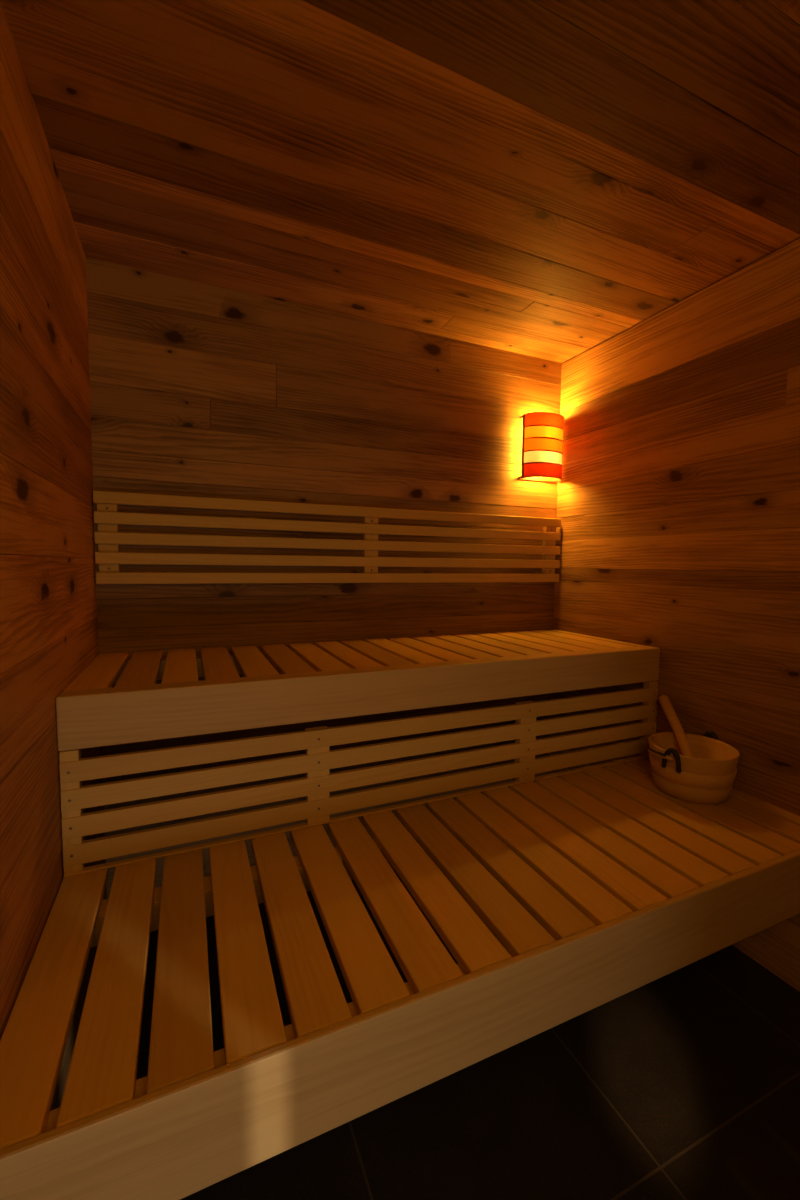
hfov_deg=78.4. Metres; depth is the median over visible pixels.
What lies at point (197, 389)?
wall
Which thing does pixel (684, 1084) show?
floor
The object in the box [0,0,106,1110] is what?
wall
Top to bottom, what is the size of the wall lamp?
0.306 m
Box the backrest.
[93,491,560,583]
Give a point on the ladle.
(668, 709)
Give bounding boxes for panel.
[59,681,657,876]
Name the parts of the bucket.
leather cord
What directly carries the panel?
on the bench at (596, 886)
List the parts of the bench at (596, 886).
rail, rail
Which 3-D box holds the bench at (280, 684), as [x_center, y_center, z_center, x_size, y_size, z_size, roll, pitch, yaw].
[-0.008,0.253,1.829,2.005,0.131,0.612,-1,4,-23]
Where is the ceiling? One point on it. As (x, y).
(543, 179)
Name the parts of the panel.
rail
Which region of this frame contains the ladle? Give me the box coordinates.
[658,695,692,756]
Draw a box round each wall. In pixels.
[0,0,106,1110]
[86,258,562,898]
[548,239,799,991]
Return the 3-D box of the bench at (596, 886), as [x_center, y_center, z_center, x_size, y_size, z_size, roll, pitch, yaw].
[0.231,0.755,1.301,2.005,0.172,0.647,-1,4,-23]
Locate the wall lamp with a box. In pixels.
[518,412,563,482]
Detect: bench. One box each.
[0,757,799,1199]
[56,629,659,750]
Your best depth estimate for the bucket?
1.59 m
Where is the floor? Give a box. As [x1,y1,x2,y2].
[136,864,799,1199]
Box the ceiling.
[1,0,799,362]
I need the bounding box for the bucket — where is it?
[648,731,739,803]
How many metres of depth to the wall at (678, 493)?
1.77 m
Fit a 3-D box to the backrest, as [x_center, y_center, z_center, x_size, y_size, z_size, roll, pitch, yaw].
[-0.124,-0.230,2.065,1.992,0.314,0.048,-1,4,-23]
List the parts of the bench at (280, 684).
rail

